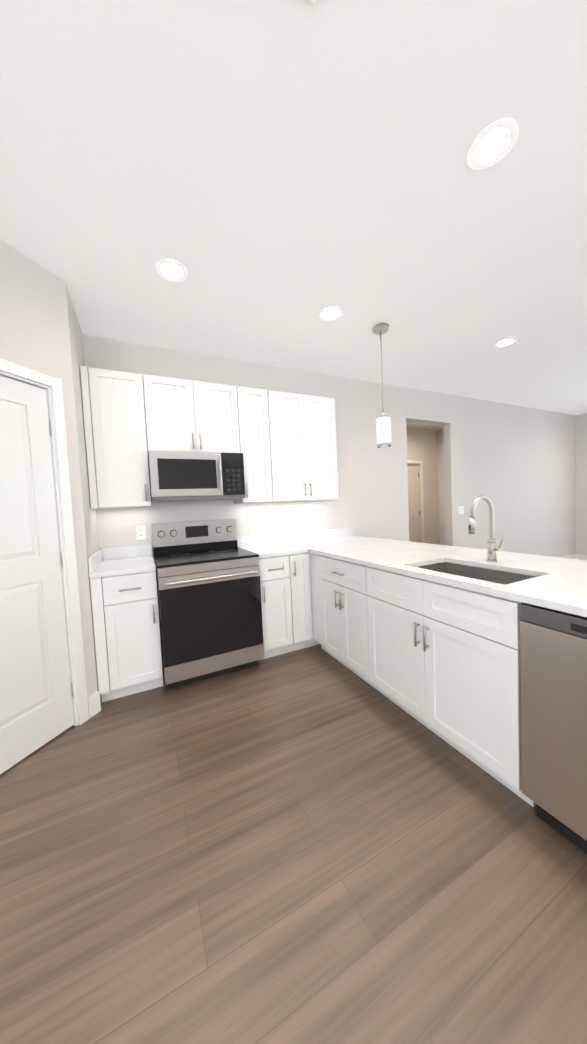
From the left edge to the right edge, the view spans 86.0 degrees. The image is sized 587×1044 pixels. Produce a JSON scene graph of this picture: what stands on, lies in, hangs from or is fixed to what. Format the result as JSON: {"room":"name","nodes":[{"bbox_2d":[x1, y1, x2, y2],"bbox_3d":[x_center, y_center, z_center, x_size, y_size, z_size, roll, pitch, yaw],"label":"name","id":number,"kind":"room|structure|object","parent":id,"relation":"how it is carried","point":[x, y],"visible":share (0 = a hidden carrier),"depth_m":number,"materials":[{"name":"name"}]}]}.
{"room":"kitchen","nodes":[
{"label":"kitchen","id":0,"kind":"room"},
{"bbox_2d":[0,315,575,674],"bbox_3d":[1.273,-0.343,4.042,9.380,2.740,0.120,-4,3,-26],"label":"wall","id":1,"kind":"structure","parent":0,"point":[524,469],"depth_m":3.80,"materials":[{"name":"paint"}]},
{"bbox_2d":[0,375,73,773],"bbox_3d":[-1.498,0.255,1.614,0.448,2.020,0.449,-4,3,-26],"label":"pantry door","id":2,"kind":"structure","parent":1,"relation":"in","point":[36,696],"depth_m":1.73,"materials":[{"name":"white wood"}]},
{"bbox_2d":[0,358,88,725],"bbox_3d":[-1.502,0.223,1.614,0.570,2.108,0.570,-4,3,-26],"label":"door frame","id":3,"kind":"structure","parent":1,"relation":"attached to","point":[51,386],"depth_m":1.90,"materials":[{"name":"white wood"}]},
{"bbox_2d":[80,366,150,508],"bbox_3d":[-1.385,-0.622,2.492,0.401,1.014,0.325,-4,3,-26],"label":"upper cabinet","id":4,"kind":"object","parent":1,"relation":"attached to","point":[115,403],"depth_m":2.35,"materials":[{"name":"white wood"}]},
{"bbox_2d":[136,526,145,539],"bbox_3d":[-1.322,0.093,2.727,0.070,0.115,0.007,-4,3,-26],"label":"outlet","id":5,"kind":"object","parent":1,"relation":"attached to","point":[141,532],"visible":1,"depth_m":2.72,"materials":[{"name":"white plastic"}]},
{"bbox_2d":[144,374,243,457],"bbox_3d":[-0.881,-0.868,2.729,0.737,0.593,0.325,-4,3,-26],"label":"upper cabinet","id":6,"kind":"object","parent":1,"relation":"attached to","point":[184,415],"depth_m":2.57,"materials":[{"name":"white wood"}]},
{"bbox_2d":[148,450,244,501],"bbox_3d":[-0.829,-0.377,2.692,0.732,0.380,0.465,-4,3,-26],"label":"microwave","id":7,"kind":"object","parent":6,"relation":"attached to","point":[177,476],"visible":1,"depth_m":2.51,"materials":[{"name":"silver metal"}]},
{"bbox_2d":[233,387,275,503],"bbox_3d":[-0.410,-0.690,2.962,0.285,1.014,0.325,-4,3,-26],"label":"upper cabinet","id":8,"kind":"object","parent":1,"relation":"attached to","point":[255,404],"depth_m":2.83,"materials":[{"name":"white wood"}]},
{"bbox_2d":[268,390,337,501],"bbox_3d":[0.043,-0.722,3.181,0.723,1.014,0.325,-4,3,-26],"label":"upper cabinet","id":9,"kind":"object","parent":1,"relation":"attached to","point":[284,443],"depth_m":3.03,"materials":[{"name":"white wood"}]},
{"bbox_2d":[407,464,419,541],"bbox_3d":[2.256,-0.154,6.323,0.824,2.020,0.110,-4,3,-26],"label":"hall door","id":10,"kind":"structure","parent":1,"relation":"in","point":[413,503],"depth_m":6.45,"materials":[{"name":"beige wood"}]},
{"bbox_2d":[407,460,424,542],"bbox_3d":[2.263,-0.180,6.305,0.956,2.098,0.018,-4,3,-26],"label":"door frame","id":11,"kind":"structure","parent":1,"relation":"attached to","point":[408,461],"depth_m":6.47,"materials":[{"name":"white wood"}]},
{"bbox_2d":[458,506,463,513],"bbox_3d":[2.414,-0.169,4.527,0.115,0.115,0.008,-4,3,-26],"label":"light switch","id":12,"kind":"object","parent":1,"relation":"attached to","point":[460,509],"visible":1,"depth_m":4.52,"materials":[{"name":"white plastic"}]},
{"bbox_2d":[560,554,576,558],"bbox_3d":[3.870,0.783,5.255,3.362,0.135,0.016,-4,3,-26],"label":"baseboard","id":13,"kind":"structure","parent":1,"relation":"attached to","point":[574,556],"depth_m":5.89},
{"bbox_2d":[0,644,586,1043],"bbox_3d":[2.259,1.139,1.982,9.180,0.100,9.720,-4,3,-26],"label":"floor","id":14,"kind":"structure","parent":0,"point":[316,844],"depth_m":1.08,"materials":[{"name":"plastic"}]},
{"bbox_2d":[90,570,162,701],"bbox_3d":[-1.259,0.784,2.427,0.393,0.884,0.625,-4,3,-26],"label":"base cabinet","id":15,"kind":"object","parent":14,"relation":"on","point":[125,610],"depth_m":2.15,"materials":[{"name":"white wood"}]},
{"bbox_2d":[88,544,155,577],"bbox_3d":[-1.282,0.278,2.397,0.398,0.130,0.643,-4,3,-26],"label":"countertop","id":16,"kind":"structure","parent":15,"relation":"on","point":[111,561],"depth_m":2.41,"materials":[{"name":"stone"}]},
{"bbox_2d":[152,519,263,688],"bbox_3d":[-0.724,0.597,2.612,0.742,1.190,0.741,-4,3,-26],"label":"range oven","id":17,"kind":"object","parent":14,"relation":"on","point":[209,596],"visible":1,"depth_m":2.36,"materials":[{"name":"silver metal"}]},
{"bbox_2d":[259,554,297,659],"bbox_3d":[-0.278,0.715,2.900,0.282,0.884,0.625,-4,3,-26],"label":"base cabinet","id":18,"kind":"object","parent":14,"relation":"on","point":[276,572],"depth_m":2.63,"materials":[{"name":"white wood"}]},
{"bbox_2d":[290,552,313,649],"bbox_3d":[-0.069,0.701,3.000,0.183,0.884,0.625,-4,3,-26],"label":"base cabinet","id":19,"kind":"object","parent":14,"relation":"on","point":[303,621],"depth_m":2.73,"materials":[{"name":"white wood"}]},
{"bbox_2d":[237,532,307,557],"bbox_3d":[-0.225,0.204,2.896,0.440,0.130,0.660,-4,3,-26],"label":"countertop","id":20,"kind":"structure","parent":19,"relation":"on","point":[276,544],"depth_m":3.10,"materials":[{"name":"stone"}]},
{"bbox_2d":[310,553,321,647],"bbox_3d":[0.473,0.684,2.829,0.600,0.884,0.192,-4,3,-26],"label":"base cabinet","id":21,"kind":"object","parent":14,"relation":"on","point":[313,557],"depth_m":2.73,"materials":[{"name":"white wood"}]},
{"bbox_2d":[318,555,369,683],"bbox_3d":[0.637,0.695,2.468,0.620,0.884,0.600,-4,3,-26],"label":"base cabinet","id":22,"kind":"object","parent":14,"relation":"on","point":[341,583],"depth_m":2.30,"materials":[{"name":"white wood"}]},
{"bbox_2d":[366,562,536,806],"bbox_3d":[0.967,0.714,1.786,0.620,0.884,0.916,-4,3,-26],"label":"base cabinet","id":23,"kind":"object","parent":14,"relation":"on","point":[441,660],"depth_m":1.50,"materials":[{"name":"white wood"}]},
{"bbox_2d":[292,527,586,616],"bbox_3d":[1.072,0.200,1.808,0.950,0.130,3.748,-4,3,-26],"label":"countertop","id":24,"kind":"structure","parent":23,"relation":"on","point":[558,583],"depth_m":1.79,"materials":[{"name":"stone"}]},
{"bbox_2d":[418,562,534,584],"bbox_3d":[0.945,0.391,1.686,0.397,0.220,0.622,-4,3,-26],"label":"sink","id":25,"kind":"object","parent":24,"relation":"in","point":[499,577],"visible":0.04,"depth_m":1.84,"materials":[{"name":"silver metal"}]},
{"bbox_2d":[468,495,504,561],"bbox_3d":[1.085,0.041,1.770,0.226,0.388,0.106,-4,3,-26],"label":"faucet","id":26,"kind":"object","parent":24,"relation":"on","point":[492,548],"visible":1,"depth_m":1.81,"materials":[{"name":"silver metal"}]},
{"bbox_2d":[520,603,586,853],"bbox_3d":[1.292,0.737,1.083,0.606,0.881,0.620,-4,3,-26],"label":"dishwasher","id":27,"kind":"object","parent":14,"relation":"on","point":[553,662],"visible":0.92,"depth_m":1.13,"materials":[{"name":"silver metal"}]},
{"bbox_2d":[0,0,586,430],"bbox_3d":[2.219,-1.701,1.883,9.380,0.100,9.720,-4,3,-26],"label":"ceiling","id":28,"kind":"structure","parent":0,"point":[274,176],"depth_m":1.41,"materials":[{"name":"paint"}]},
{"bbox_2d":[155,258,187,281],"bbox_3d":[-0.732,-1.513,1.894,0.184,0.006,0.184,-4,3,-26],"label":"recessed light","id":29,"kind":"object","parent":28,"relation":"in","point":[171,270],"visible":1,"depth_m":1.89,"materials":[{"name":"white plastic"}]},
{"bbox_2d":[319,306,343,320],"bbox_3d":[0.288,-1.585,2.397,0.184,0.006,0.184,-4,3,-26],"label":"recessed light","id":30,"kind":"object","parent":28,"relation":"in","point":[331,313],"visible":1,"depth_m":2.39,"materials":[{"name":"white plastic"}]},
{"bbox_2d":[373,323,391,447],"bbox_3d":[0.747,-1.130,2.643,0.128,0.980,0.128,-4,3,-26],"label":"pendant light","id":31,"kind":"object","parent":28,"relation":"hanging from","point":[383,432],"visible":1,"depth_m":2.61,"materials":[{"name":"white glass"}]},
{"bbox_2d":[467,118,518,169],"bbox_3d":[0.820,-1.554,1.299,0.184,0.006,0.184,-4,3,-26],"label":"recessed light","id":32,"kind":"object","parent":28,"relation":"in","point":[493,143],"visible":1,"depth_m":1.29,"materials":[{"name":"white plastic"}]},
{"bbox_2d":[494,337,516,347],"bbox_3d":[1.998,-1.692,2.966,0.184,0.006,0.184,-4,3,-26],"label":"recessed light","id":33,"kind":"object","parent":28,"relation":"in","point":[504,342],"visible":1,"depth_m":2.96,"materials":[{"name":"white plastic"}]},
{"bbox_2d":[576,413,586,554],"bbox_3d":[6.937,-0.541,2.832,0.220,2.740,6.960,-4,3,-26],"label":"wall","id":34,"kind":"structure","parent":0,"point":[581,420],"depth_m":5.84,"materials":[{"name":"paint"}]},
{"bbox_2d":[577,554,586,559],"bbox_3d":[5.713,0.697,5.278,0.016,0.135,1.496,-4,3,-26],"label":"baseboard","id":35,"kind":"structure","parent":34,"relation":"attached to","point":[581,557],"depth_m":5.90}
]}

